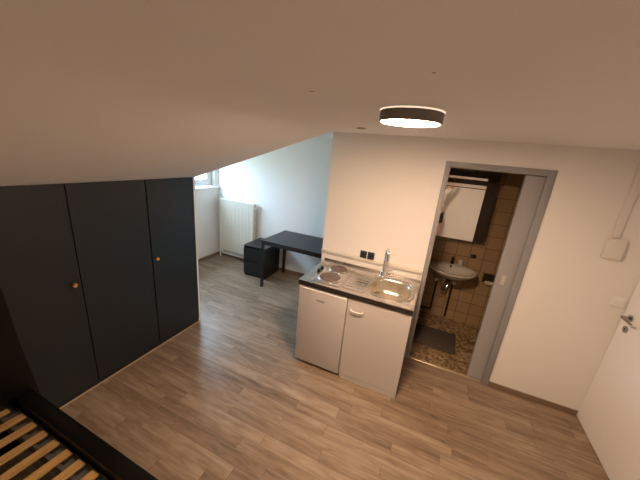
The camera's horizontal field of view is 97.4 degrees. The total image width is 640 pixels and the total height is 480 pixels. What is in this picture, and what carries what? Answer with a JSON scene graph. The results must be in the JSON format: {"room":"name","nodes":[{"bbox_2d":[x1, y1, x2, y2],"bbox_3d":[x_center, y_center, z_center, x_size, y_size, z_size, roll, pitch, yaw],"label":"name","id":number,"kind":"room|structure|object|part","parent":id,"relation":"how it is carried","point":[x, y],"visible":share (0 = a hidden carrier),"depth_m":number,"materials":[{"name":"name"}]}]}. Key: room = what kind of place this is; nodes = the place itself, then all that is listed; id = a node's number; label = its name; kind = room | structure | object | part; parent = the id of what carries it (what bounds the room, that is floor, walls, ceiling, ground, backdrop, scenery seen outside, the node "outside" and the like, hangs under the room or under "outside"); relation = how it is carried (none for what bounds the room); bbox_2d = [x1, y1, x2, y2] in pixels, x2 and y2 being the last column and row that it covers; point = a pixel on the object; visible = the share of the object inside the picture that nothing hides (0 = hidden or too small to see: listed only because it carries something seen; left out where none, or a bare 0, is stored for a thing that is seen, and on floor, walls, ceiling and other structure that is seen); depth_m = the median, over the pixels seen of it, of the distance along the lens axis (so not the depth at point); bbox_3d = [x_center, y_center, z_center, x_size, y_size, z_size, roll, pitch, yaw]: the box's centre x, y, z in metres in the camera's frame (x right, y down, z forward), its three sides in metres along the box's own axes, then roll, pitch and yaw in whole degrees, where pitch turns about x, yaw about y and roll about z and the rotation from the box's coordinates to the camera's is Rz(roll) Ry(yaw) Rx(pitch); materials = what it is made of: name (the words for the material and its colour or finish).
{"room":"studio apartment","nodes":[
{"label":"studio apartment","id":0,"kind":"room"},
{"bbox_2d":[0,0,376,185],"bbox_3d":[-1.373,-0.359,1.305,2.576,0.910,2.900,12,18,21],"label":"ceiling","id":1,"kind":"structure","parent":0,"point":[91,90],"depth_m":0.96,"materials":[{"name":"paint"}]},
{"bbox_2d":[195,170,219,258],"bbox_3d":[-2.271,-0.599,4.304,0.180,2.220,1.800,12,18,21],"label":"wall","id":2,"kind":"structure","parent":0,"point":[207,201],"depth_m":4.94,"materials":[{"name":"paint"}]},
{"bbox_2d":[195,172,211,186],"bbox_3d":[-2.181,-1.165,4.162,0.133,0.803,1.530,12,18,21],"label":"window","id":3,"kind":"structure","parent":2,"relation":"in","point":[207,181],"depth_m":4.79,"materials":[{"name":"glass"}]},
{"bbox_2d":[195,186,219,190],"bbox_3d":[-2.185,-0.741,4.242,0.105,0.032,1.768,12,18,21],"label":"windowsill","id":4,"kind":"structure","parent":2,"relation":"attached to","point":[206,187],"depth_m":4.74,"materials":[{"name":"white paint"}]},
{"bbox_2d":[198,251,219,261],"bbox_3d":[-2.275,0.448,4.596,0.012,0.055,1.758,12,18,21],"label":"baseboard","id":5,"kind":"structure","parent":2,"relation":"attached to","point":[218,252],"depth_m":5.14,"materials":[{"name":"brown wood"}]},
{"bbox_2d":[193,132,327,319],"bbox_3d":[-1.265,-0.095,2.979,3.008,2.220,0.024,12,18,21],"label":"wall","id":6,"kind":"structure","parent":0,"point":[327,132],"depth_m":2.95,"materials":[{"name":"paint"}]},
{"bbox_2d":[218,137,332,273],"bbox_3d":[-0.659,-0.559,4.657,2.720,2.220,0.100,12,18,21],"label":"wall","id":7,"kind":"structure","parent":0,"point":[288,186],"depth_m":4.52,"materials":[{"name":"paint"}]},
{"bbox_2d":[219,198,257,258],"bbox_3d":[-1.464,-0.154,5.013,0.816,1.098,0.106,12,18,21],"label":"radiator","id":8,"kind":"object","parent":7,"relation":"attached to","point":[237,219],"visible":0.82,"depth_m":4.93,"materials":[{"name":"white metal"}]},
{"bbox_2d":[221,252,304,275],"bbox_3d":[-0.754,0.490,4.917,2.570,0.055,0.012,12,18,21],"label":"baseboard","id":9,"kind":"structure","parent":7,"relation":"attached to","point":[280,268],"depth_m":4.84,"materials":[{"name":"brown wood"}]},
{"bbox_2d":[0,254,608,479],"bbox_3d":[-0.509,1.359,2.446,5.340,0.100,4.800,12,18,21],"label":"floor","id":10,"kind":"structure","parent":0,"point":[229,396],"depth_m":2.27,"materials":[{"name":"laminate"}]},
{"bbox_2d":[0,287,157,479],"bbox_3d":[-1.258,1.022,1.045,1.825,1.235,0.998,12,18,21],"label":"frame","id":11,"kind":"object","parent":10,"relation":"on","point":[19,389],"visible":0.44,"depth_m":1.66,"materials":[{"name":"black wood"}]},
{"bbox_3d":[-2.067,0.838,1.362,0.048,1.215,0.998,12,18,21],"label":"headboard","id":12,"kind":"part","parent":11,"relation":"part of","materials":[{"name":"black wood"}]},
{"bbox_2d":[0,407,108,479],"bbox_3d":[-1.300,1.334,1.125,1.738,0.106,0.789,12,18,21],"label":"bed base","id":13,"kind":"object","parent":11,"relation":"in","point":[56,456],"visible":1,"depth_m":1.53,"materials":[{"name":"brown wood"}]},
{"bbox_3d":[-1.114,1.247,1.514,1.738,0.215,0.081,12,18,21],"label":"rail","id":14,"kind":"part","parent":11,"relation":"part of","materials":[{"name":"black wood"}]},
{"bbox_2d":[0,177,198,408],"bbox_3d":[-2.140,0.434,1.948,0.644,1.665,2.747,12,18,21],"label":"wardrobe","id":15,"kind":"object","parent":10,"relation":"on","point":[96,277],"visible":0.92,"depth_m":2.17,"materials":[{"name":"black wood"}]},
{"bbox_3d":[-1.893,0.458,1.861,0.019,1.615,0.554,12,18,21],"label":"door","id":16,"kind":"part","parent":15,"relation":"part of","materials":[{"name":"black wood"}]},
{"bbox_3d":[-1.668,0.325,2.357,0.019,1.615,0.556,12,18,21],"label":"door","id":17,"kind":"part","parent":15,"relation":"part of","materials":[{"name":"black wood"}]},
{"bbox_3d":[-1.449,0.200,2.828,0.019,1.615,0.500,12,18,21],"label":"door","id":18,"kind":"part","parent":15,"relation":"part of","materials":[{"name":"black wood"}]},
{"bbox_2d":[244,238,279,279],"bbox_3d":[-0.963,0.300,4.675,0.400,0.522,0.472,12,18,20],"label":"drawer unit","id":19,"kind":"object","parent":10,"relation":"on","point":[252,250],"visible":0.86,"depth_m":4.50,"materials":[{"name":"black wood"}]},
{"bbox_3d":[-0.959,0.190,4.624,0.392,0.208,0.434,12,18,20],"label":"drawer","id":20,"kind":"part","parent":19,"relation":"part of","materials":[{"name":"black wood"}]},
{"bbox_3d":[-0.978,0.404,4.690,0.392,0.213,0.434,12,18,20],"label":"drawer","id":21,"kind":"part","parent":19,"relation":"part of","materials":[{"name":"black wood"}]},
{"bbox_2d":[260,230,322,286],"bbox_3d":[-0.228,0.383,4.253,1.137,0.742,0.680,12,18,21],"label":"desk","id":22,"kind":"object","parent":10,"relation":"on","point":[309,245],"visible":0.56,"depth_m":4.10,"materials":[{"name":"black wood"}]},
{"bbox_3d":[-0.856,0.361,4.171,0.037,0.722,0.037,12,18,21],"label":"leg","id":23,"kind":"part","parent":22,"relation":"part of","materials":[{"name":"black paint"}]},
{"bbox_3d":[-0.601,0.210,4.735,0.037,0.722,0.037,12,18,21],"label":"leg","id":24,"kind":"part","parent":22,"relation":"part of","materials":[{"name":"black paint"}]},
{"bbox_2d":[295,284,347,372],"bbox_3d":[0.104,0.782,2.890,0.467,0.843,0.589,12,18,21],"label":"refrigerator","id":25,"kind":"object","parent":10,"relation":"on","point":[321,318],"visible":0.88,"depth_m":2.62,"materials":[{"name":"white metal"}]},
{"bbox_3d":[0.032,0.458,2.531,0.467,0.025,0.049,12,18,21],"label":"trim","id":26,"kind":"part","parent":25,"relation":"part of","materials":[{"name":"white plastic"}]},
{"bbox_2d":[338,298,414,398],"bbox_3d":[0.566,0.882,2.705,0.539,0.844,0.634,12,18,21],"label":"base cabinet","id":27,"kind":"object","parent":10,"relation":"on","point":[375,338],"visible":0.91,"depth_m":2.44,"materials":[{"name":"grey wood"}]},
{"bbox_2d":[299,248,420,315],"bbox_3d":[0.403,0.306,2.641,1.019,0.462,0.620,12,18,21],"label":"countertop","id":28,"kind":"structure","parent":27,"relation":"on","point":[398,293],"depth_m":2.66,"materials":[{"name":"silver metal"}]},
{"bbox_2d":[379,248,393,277],"bbox_3d":[0.652,0.229,2.710,0.133,0.312,0.139,12,18,21],"label":"faucet","id":29,"kind":"object","parent":28,"relation":"on","point":[382,274],"depth_m":2.76,"materials":[{"name":"silver metal"}]},
{"bbox_2d":[369,278,411,300],"bbox_3d":[0.635,0.514,2.569,0.364,0.150,0.405,12,18,21],"label":"sink","id":30,"kind":"object","parent":28,"relation":"in","point":[390,289],"depth_m":2.71,"materials":[{"name":"silver metal"}]},
{"bbox_2d":[413,323,455,354],"bbox_3d":[1.343,1.172,3.407,0.562,0.016,0.431,12,18,21],"label":"bath mat","id":31,"kind":"object","parent":10,"relation":"on","point":[444,341],"visible":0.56,"depth_m":3.36,"materials":[{"name":"grey fabric"}]},
{"bbox_2d":[144,0,639,149],"bbox_3d":[-0.306,-0.839,1.766,5.340,0.081,4.800,12,18,21],"label":"ceiling","id":32,"kind":"structure","parent":0,"point":[548,72],"depth_m":0.59,"materials":[{"name":"paint"}]},
{"bbox_2d":[379,106,445,126],"bbox_3d":[0.407,-0.547,1.261,0.282,0.052,0.282,12,18,21],"label":"ceiling lamp","id":33,"kind":"object","parent":32,"relation":"attached to","point":[405,116],"visible":1,"depth_m":1.16,"materials":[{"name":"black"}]},
{"bbox_2d":[381,119,439,126],"bbox_3d":[0.406,-0.528,1.267,0.258,0.010,0.258,12,18,21],"label":"diffuser","id":34,"kind":"object","parent":33,"relation":"attached to","point":[396,122],"depth_m":1.22,"materials":[{"name":"white plastic"}]},
{"bbox_2d":[321,132,639,415],"bbox_3d":[1.271,0.244,2.640,2.670,2.220,0.100,12,18,21],"label":"wall","id":35,"kind":"structure","parent":0,"point":[384,190],"depth_m":2.40,"materials":[{"name":"paint"}]},
{"bbox_2d":[359,249,375,260],"bbox_3d":[0.490,0.152,2.891,0.160,0.090,0.040,12,18,21],"label":"double socket","id":36,"kind":"object","parent":35,"relation":"attached to","point":[364,254],"visible":1,"depth_m":2.88,"materials":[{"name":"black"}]},
{"bbox_2d":[321,248,421,278],"bbox_3d":[0.501,0.238,2.913,1.058,0.095,0.032,12,18,21],"label":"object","id":37,"kind":"object","parent":35,"relation":"attached to","point":[395,266],"visible":0.98,"depth_m":2.87,"materials":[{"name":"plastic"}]},
{"bbox_2d":[409,356,480,381],"bbox_3d":[1.275,1.324,2.912,0.693,0.005,0.032,12,18,21],"label":"trim","id":38,"kind":"structure","parent":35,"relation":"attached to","point":[441,367],"depth_m":2.90,"materials":[{"name":"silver metal"}]},
{"bbox_2d":[405,161,557,385],"bbox_3d":[1.379,0.355,2.621,0.789,2.040,0.124,12,18,21],"label":"trim","id":39,"kind":"structure","parent":35,"relation":"attached to","point":[550,175],"depth_m":2.42,"materials":[{"name":"grey metal"}]},
{"bbox_2d":[466,175,545,379],"bbox_3d":[1.875,0.486,2.425,0.678,1.977,0.050,12,18,21],"label":"door","id":40,"kind":"structure","parent":35,"relation":"in","point":[532,186],"depth_m":2.46,"materials":[{"name":"grey wood"}]},
{"bbox_3d":[1.619,0.356,2.486,0.036,0.090,0.012,12,18,21],"label":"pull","id":41,"kind":"part","parent":40,"relation":"part of","materials":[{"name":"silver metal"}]},
{"bbox_2d":[488,381,577,415],"bbox_3d":[1.945,1.458,2.596,0.690,0.055,0.012,12,18,21],"label":"baseboard","id":42,"kind":"structure","parent":35,"relation":"attached to","point":[490,384],"depth_m":2.58,"materials":[{"name":"brown wood"}]},
{"bbox_2d":[600,238,628,260],"bbox_3d":[2.192,0.066,2.100,0.112,0.156,0.032,12,18,21],"label":"junction box","id":43,"kind":"object","parent":35,"relation":"attached to","point":[613,249],"visible":1,"depth_m":2.09,"materials":[{"name":"white plastic"}]},
{"bbox_2d":[609,297,626,308],"bbox_3d":[2.303,0.486,2.171,0.086,0.082,0.016,12,18,21],"label":"light switch","id":44,"kind":"object","parent":35,"relation":"attached to","point":[616,302],"visible":1,"depth_m":2.17,"materials":[{"name":"white plastic"}]},
{"bbox_2d":[610,165,639,238],"bbox_3d":[2.214,-0.308,1.998,0.047,0.622,0.018,12,18,21],"label":"duct","id":45,"kind":"object","parent":35,"relation":"attached to","point":[634,189],"visible":1,"depth_m":2.01,"materials":[{"name":"white"}]},
{"bbox_2d":[419,167,542,326],"bbox_3d":[1.548,-0.055,3.689,2.140,2.220,0.060,12,18,21],"label":"wall","id":46,"kind":"structure","parent":0,"point":[468,300],"depth_m":3.59,"materials":[{"name":"beige tile"}]},
{"bbox_2d":[420,281,452,315],"bbox_3d":[1.417,0.731,3.905,0.713,0.515,0.026,12,18,21],"label":"pipes","id":47,"kind":"object","parent":46,"relation":"attached to","point":[435,285],"visible":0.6,"depth_m":3.81,"materials":[{"name":"grey metal"}]},
{"bbox_2d":[429,256,476,290],"bbox_3d":[1.616,0.478,3.505,0.561,0.454,0.462,12,18,21],"label":"basin","id":48,"kind":"object","parent":46,"relation":"attached to","point":[448,271],"visible":0.98,"depth_m":3.56,"materials":[{"name":"beige ceramic"}]},
{"bbox_3d":[1.620,0.418,3.483,0.561,0.135,0.455,12,18,21],"label":"bowl","id":49,"kind":"part","parent":48,"relation":"part of","materials":[{"name":"beige ceramic"}]},
{"bbox_2d":[457,259,462,265],"bbox_3d":[1.792,0.291,3.593,0.060,0.070,0.060,12,18,21],"label":"toothbrush cup","id":50,"kind":"object","parent":48,"relation":"on","point":[460,262],"visible":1,"depth_m":3.58,"materials":[{"name":"white plastic"}]},
{"bbox_2d":[436,171,500,242],"bbox_3d":[1.554,-0.442,3.438,0.960,0.785,0.193,12,18,21],"label":"upper cabinet","id":51,"kind":"object","parent":46,"relation":"attached to","point":[469,198],"visible":0.59,"depth_m":3.29,"materials":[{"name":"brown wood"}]},
{"bbox_3d":[1.537,-0.339,3.395,0.682,0.613,0.024,12,18,21],"label":"mirror door","id":52,"kind":"part","parent":51,"relation":"part of","materials":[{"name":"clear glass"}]},
{"bbox_2d":[481,273,494,285],"bbox_3d":[2.114,0.500,3.496,0.160,0.123,0.090,12,18,21],"label":"toilet roll holder","id":53,"kind":"object","parent":46,"relation":"attached to","point":[488,279],"visible":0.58,"depth_m":3.48,"materials":[{"name":"grey metal"}]},
{"bbox_3d":[1.722,0.907,0.635,0.100,2.220,3.400,12,18,21],"label":"wall","id":54,"kind":"structure","parent":0,"visible":0},
{"bbox_2d":[577,280,639,479],"bbox_3d":[2.160,0.689,1.800,0.104,2.014,0.876,12,18,21],"label":"door","id":55,"kind":"structure","parent":54,"relation":"in","point":[608,414],"depth_m":2.06,"materials":[{"name":"white paint"}]},
{"bbox_3d":[2.258,0.591,2.054,0.058,0.020,0.130,12,18,21],"label":"handle","id":56,"kind":"part","parent":55,"relation":"part of","materials":[{"name":"silver metal"}]}
]}

